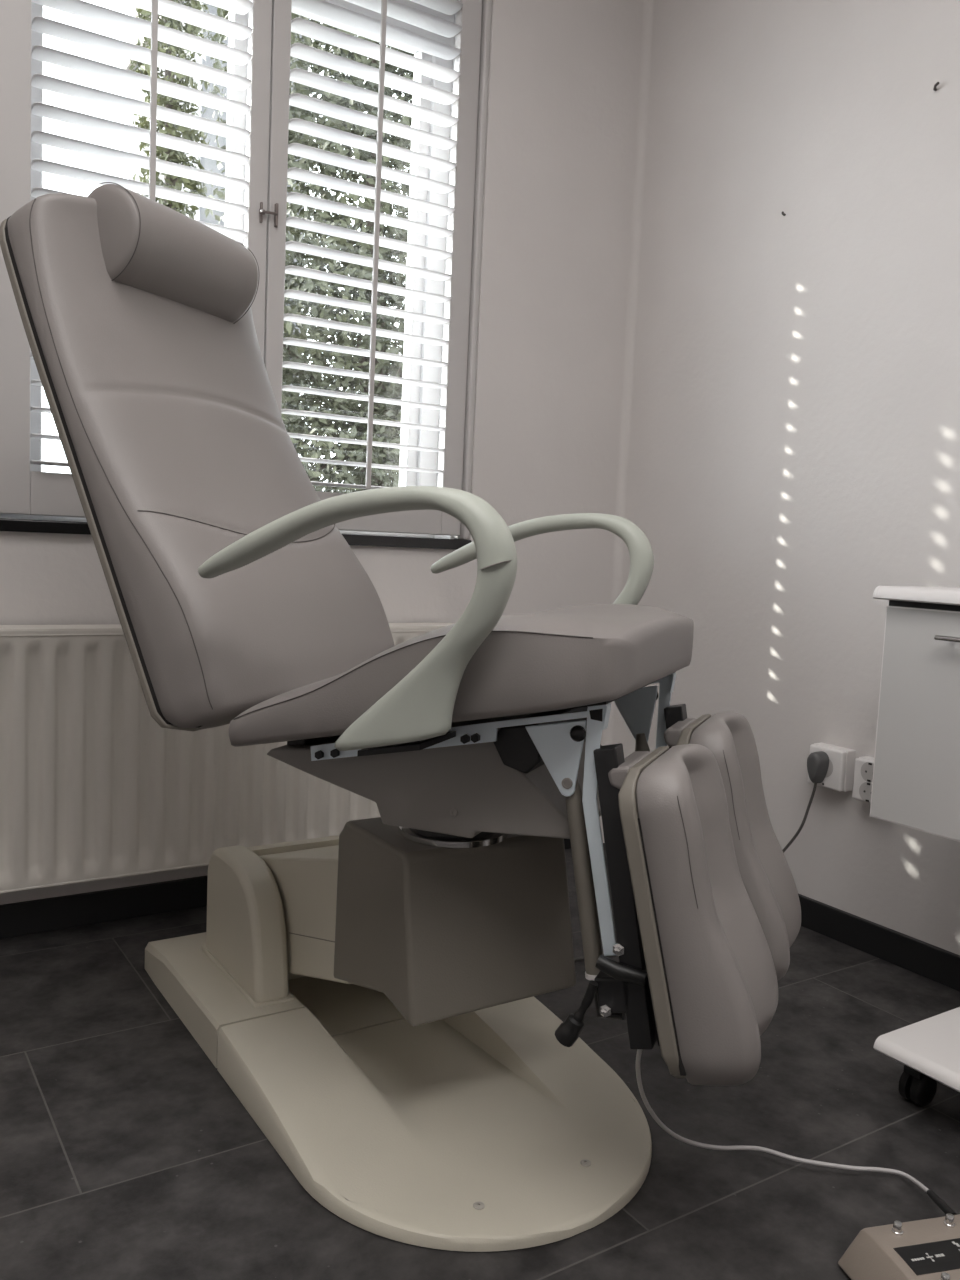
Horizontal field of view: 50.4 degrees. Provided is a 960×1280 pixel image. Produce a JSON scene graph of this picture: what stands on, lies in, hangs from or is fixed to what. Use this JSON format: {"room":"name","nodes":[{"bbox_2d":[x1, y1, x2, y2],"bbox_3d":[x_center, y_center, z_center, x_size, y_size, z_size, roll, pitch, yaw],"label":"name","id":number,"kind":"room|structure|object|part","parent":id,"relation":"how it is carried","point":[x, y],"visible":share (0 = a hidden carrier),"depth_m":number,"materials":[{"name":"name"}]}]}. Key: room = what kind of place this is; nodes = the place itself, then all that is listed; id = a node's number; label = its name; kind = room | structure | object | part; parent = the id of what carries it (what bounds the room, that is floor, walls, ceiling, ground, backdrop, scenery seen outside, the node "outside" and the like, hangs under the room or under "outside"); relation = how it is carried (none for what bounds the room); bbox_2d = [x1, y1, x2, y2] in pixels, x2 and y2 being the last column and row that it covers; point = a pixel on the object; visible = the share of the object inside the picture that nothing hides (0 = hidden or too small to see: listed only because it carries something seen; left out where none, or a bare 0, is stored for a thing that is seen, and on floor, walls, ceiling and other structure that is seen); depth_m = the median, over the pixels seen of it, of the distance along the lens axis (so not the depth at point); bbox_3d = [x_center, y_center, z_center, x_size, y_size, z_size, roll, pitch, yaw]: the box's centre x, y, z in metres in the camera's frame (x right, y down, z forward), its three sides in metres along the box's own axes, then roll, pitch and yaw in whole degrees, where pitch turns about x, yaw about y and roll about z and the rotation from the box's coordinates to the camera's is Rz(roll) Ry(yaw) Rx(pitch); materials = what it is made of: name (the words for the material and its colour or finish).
{"room":"examination room","nodes":[
{"label":"examination room","id":0,"kind":"room"},
{"bbox_2d":[0,0,643,904],"bbox_3d":[-1.044,-0.725,2.004,3.558,2.620,0.332,-1,6,-33],"label":"wall","id":1,"kind":"structure","parent":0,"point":[563,85],"depth_m":2.57,"materials":[{"name":"paint"}]},
{"bbox_2d":[0,0,271,517],"bbox_3d":[-0.696,-1.018,2.043,0.567,1.544,0.074,-1,6,-33],"label":"window shutter","id":2,"kind":"object","parent":1,"relation":"attached to","point":[23,491],"visible":0.5,"depth_m":2.01,"materials":[{"name":"grey paint"}]},
{"bbox_3d":[-0.650,-1.036,2.030,0.012,1.392,0.006,-1,6,-33],"label":"tilt rod","id":3,"kind":"part","parent":2,"relation":"part of","materials":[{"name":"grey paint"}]},
{"bbox_2d":[0,623,453,893],"bbox_3d":[-0.876,0.225,1.984,1.930,0.504,0.101,-1,6,-33],"label":"radiator","id":4,"kind":"object","parent":1,"relation":"attached to","point":[92,787],"visible":0.47,"depth_m":2.03,"materials":[{"name":"white metal"}]},
{"bbox_2d":[0,623,453,636],"bbox_3d":[-0.862,-0.018,1.955,1.930,0.014,0.086,-1,6,-33],"label":"grille","id":5,"kind":"object","parent":4,"relation":"attached to","point":[397,629],"depth_m":1.98,"materials":[{"name":"grey paint"}]},
{"bbox_2d":[0,0,456,538],"bbox_3d":[-0.539,-1.021,2.284,1.128,1.538,0.162,-1,6,-33],"label":"window","id":6,"kind":"structure","parent":1,"relation":"attached to","point":[409,436],"depth_m":2.55,"materials":[{"name":"grey paint"}]},
{"bbox_2d":[259,202,278,226],"bbox_3d":[-0.454,-0.918,2.193,0.042,0.048,0.016,-1,6,-33],"label":"handle","id":7,"kind":"object","parent":1,"relation":"attached to","point":[262,211],"visible":1,"depth_m":2.19,"materials":[{"name":"silver metal"}]},
{"bbox_2d":[0,839,570,938],"bbox_3d":[-1.051,0.562,1.965,3.268,0.066,0.013,-1,6,-33],"label":"baseboard","id":8,"kind":"structure","parent":1,"relation":"attached to","point":[82,909],"depth_m":2.13,"materials":[{"name":"black"}]},
{"bbox_2d":[264,0,481,535],"bbox_3d":[-0.238,-1.025,2.341,0.519,1.544,0.074,-1,6,-33],"label":"window shutter","id":9,"kind":"object","parent":1,"relation":"attached to","point":[466,31],"visible":0.91,"depth_m":2.34,"materials":[{"name":"grey paint"}]},
{"bbox_3d":[-0.229,-1.043,2.304,0.012,1.392,0.006,-1,6,-33],"label":"tilt rod","id":10,"kind":"part","parent":9,"relation":"part of","materials":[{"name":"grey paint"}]},
{"bbox_2d":[0,843,959,1279],"bbox_3d":[0.009,0.820,0.380,3.508,0.060,4.457,-1,6,-33],"label":"floor","id":11,"kind":"structure","parent":0,"point":[126,1153],"depth_m":1.39,"materials":[{"name":"tile"}]},
{"bbox_2d":[0,182,800,1251],"bbox_3d":[-0.089,0.015,1.597,1.168,1.303,0.934,5,6,22],"label":"chair","id":12,"kind":"object","parent":11,"relation":"on","point":[365,993],"visible":1,"depth_m":1.36,"materials":[{"name":"leather"}]},
{"bbox_3d":[-0.377,-0.270,1.557,0.414,0.727,0.508,5,6,22],"label":"backrest","id":13,"kind":"part","parent":12,"relation":"part of","materials":[{"name":"leather"}]},
{"bbox_3d":[-0.202,0.425,1.720,0.234,0.258,0.399,-1,6,-33],"label":"lift arm","id":14,"kind":"part","parent":12,"relation":"part of","materials":[{"name":"paint"}]},
{"bbox_3d":[-0.146,-0.022,1.140,0.392,0.300,0.055,5,6,22],"label":"armrest","id":15,"kind":"part","parent":12,"relation":"part of","materials":[{"name":"paint"}]},
{"bbox_3d":[-0.085,0.122,1.206,0.080,0.024,0.098,5,6,22],"label":"arm mount","id":16,"kind":"part","parent":12,"relation":"part of","materials":[{"name":"black metal"}]},
{"bbox_3d":[-0.086,0.114,1.184,0.075,0.021,0.085,5,6,22],"label":"armrest bolt plate","id":17,"kind":"part","parent":12,"relation":"part of","materials":[{"name":"black metal"}]},
{"bbox_3d":[-0.041,0.118,1.243,0.382,0.106,0.004,5,6,22],"label":"rail","id":18,"kind":"part","parent":12,"relation":"part of","materials":[{"name":"silver metal"}]},
{"bbox_3d":[0.010,0.042,1.418,0.498,0.188,0.538,5,6,22],"label":"seat","id":19,"kind":"part","parent":12,"relation":"part of","materials":[{"name":"leather"}]},
{"bbox_3d":[0.094,-0.065,1.714,0.392,0.300,0.055,5,6,22],"label":"armrest","id":20,"kind":"part","parent":12,"relation":"part of","materials":[{"name":"paint"}]},
{"bbox_3d":[0.112,0.432,1.183,0.048,0.083,0.025,5,6,22],"label":"clamp lever","id":21,"kind":"part","parent":12,"relation":"part of","materials":[{"name":"black plastic"}]},
{"bbox_3d":[0.152,0.425,1.213,0.044,0.050,0.012,5,6,26],"label":"strut rod","id":22,"kind":"part","parent":12,"relation":"part of","materials":[{"name":"black metal"}]},
{"bbox_3d":[0.160,0.374,1.158,0.059,0.025,0.020,5,6,22],"label":"clamp knob","id":23,"kind":"part","parent":12,"relation":"part of","materials":[{"name":"black plastic"}]},
{"bbox_3d":[0.168,0.294,1.173,0.088,0.346,0.032,5,6,22],"label":"support post","id":24,"kind":"part","parent":12,"relation":"part of","materials":[{"name":"black metal"}]},
{"bbox_3d":[0.226,0.413,1.198,0.045,0.096,0.090,5,6,22],"label":"pad plate","id":25,"kind":"part","parent":12,"relation":"part of","materials":[{"name":"black metal"}]},
{"bbox_3d":[0.103,0.092,1.585,0.382,0.106,0.004,5,6,22],"label":"rail","id":26,"kind":"part","parent":12,"relation":"part of","materials":[{"name":"silver metal"}]},
{"bbox_3d":[0.308,0.269,1.508,0.088,0.346,0.032,5,6,22],"label":"support post","id":27,"kind":"part","parent":12,"relation":"part of","materials":[{"name":"black metal"}]},
{"bbox_2d":[636,1049,959,1279],"bbox_3d":[0.466,0.593,1.215,0.544,0.276,0.348,6,6,33],"label":"foot pedal","id":28,"kind":"object","parent":11,"relation":"on","point":[926,1249],"visible":0.98,"depth_m":1.16,"materials":[{"name":"brown"}]},
{"bbox_3d":[0.552,0.684,1.142,0.178,0.003,0.040,1,5,-15],"label":"label plate","id":29,"kind":"part","parent":28,"relation":"part of","materials":[{"name":"black plastic"}]},
{"bbox_2d":[911,1241,959,1261],"bbox_3d":[0.514,0.681,1.136,0.086,0.002,0.025,1,5,-12],"label":"print","id":30,"kind":"object","parent":28,"relation":"on","point":[922,1251],"depth_m":1.14,"materials":[{"name":"grey plastic"}]},
{"bbox_2d":[873,1007,959,1106],"bbox_3d":[0.982,0.424,1.416,0.501,0.620,0.604,-1,6,-33],"label":"trolley","id":31,"kind":"object","parent":11,"relation":"on","point":[928,1049],"visible":1,"depth_m":1.54,"materials":[{"name":"white plastic"}]},
{"bbox_2d":[599,0,959,954],"bbox_3d":[1.571,-0.523,1.069,0.142,2.620,4.177,-1,6,-33],"label":"wall","id":32,"kind":"structure","parent":0,"point":[789,452],"depth_m":2.28,"materials":[{"name":"paint"}]},
{"bbox_2d":[807,743,855,791],"bbox_3d":[0.758,0.275,2.207,0.044,0.089,0.090,-1,6,-33],"label":"wall socket","id":33,"kind":"object","parent":32,"relation":"attached to","point":[839,776],"visible":0.78,"depth_m":2.17,"materials":[{"name":"white plastic"}]},
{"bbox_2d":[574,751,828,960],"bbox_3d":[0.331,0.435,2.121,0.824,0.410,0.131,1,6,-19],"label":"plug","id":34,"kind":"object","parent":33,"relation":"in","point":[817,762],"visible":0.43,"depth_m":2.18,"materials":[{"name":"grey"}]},
{"bbox_2d":[852,756,873,802],"bbox_3d":[0.819,0.293,2.114,0.044,0.089,0.081,-1,6,-33],"label":"wall socket","id":35,"kind":"object","parent":32,"relation":"attached to","point":[863,771],"visible":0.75,"depth_m":2.12,"materials":[{"name":"white plastic"}]},
{"bbox_2d":[798,893,959,991],"bbox_3d":[1.460,0.746,1.172,0.013,0.066,4.012,-1,6,-33],"label":"baseboard","id":36,"kind":"structure","parent":32,"relation":"attached to","point":[942,966],"depth_m":2.12,"materials":[{"name":"black"}]},
{"bbox_2d":[870,600,959,841],"bbox_3d":[1.027,0.158,1.526,0.334,0.384,0.792,-1,6,-33],"label":"cabinet","id":37,"kind":"object","parent":32,"relation":"attached to","point":[916,780],"visible":0.98,"depth_m":1.71,"materials":[{"name":"white"}]},
{"bbox_2d":[873,585,959,604],"bbox_3d":[1.040,-0.043,1.505,0.330,0.023,0.824,-1,6,-33],"label":"countertop","id":38,"kind":"structure","parent":37,"relation":"on","point":[937,595],"depth_m":1.70,"materials":[{"name":"white laminate"}]},
{"bbox_3d":[0.812,0.007,1.573,0.029,0.008,0.225,-1,6,-33],"label":"handle","id":39,"kind":"part","parent":37,"relation":"part of","materials":[{"name":"silver metal"}]},
{"label":"outside","id":40,"kind":"structure","parent":0,"visible":0},
{"bbox_3d":[-8.084,-0.468,14.233,30.000,0.070,27.400,-1,6,-33],"label":"ground","id":41,"kind":"structure","parent":40,"visible":0},
{"bbox_2d":[129,0,209,218],"bbox_3d":[-2.783,-3.221,9.315,1.057,6.786,1.051,-1,6,-33],"label":"tree","id":42,"kind":"object","parent":41,"relation":"on","point":[170,155],"visible":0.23,"depth_m":9.03,"materials":[{"name":"green plant"}]},
{"bbox_2d":[121,0,309,443],"bbox_3d":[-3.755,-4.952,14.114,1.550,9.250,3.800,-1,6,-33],"label":"house","id":43,"kind":"structure","parent":41,"relation":"on","point":[209,164],"depth_m":12.38,"materials":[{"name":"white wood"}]},
{"bbox_2d":[181,1,413,492],"bbox_3d":[-0.717,-2.849,7.665,3.108,6.531,2.590,-1,6,-33],"label":"tree","id":44,"kind":"object","parent":41,"relation":"on","point":[305,402],"visible":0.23,"depth_m":7.03,"materials":[{"name":"green plant"}]}
]}

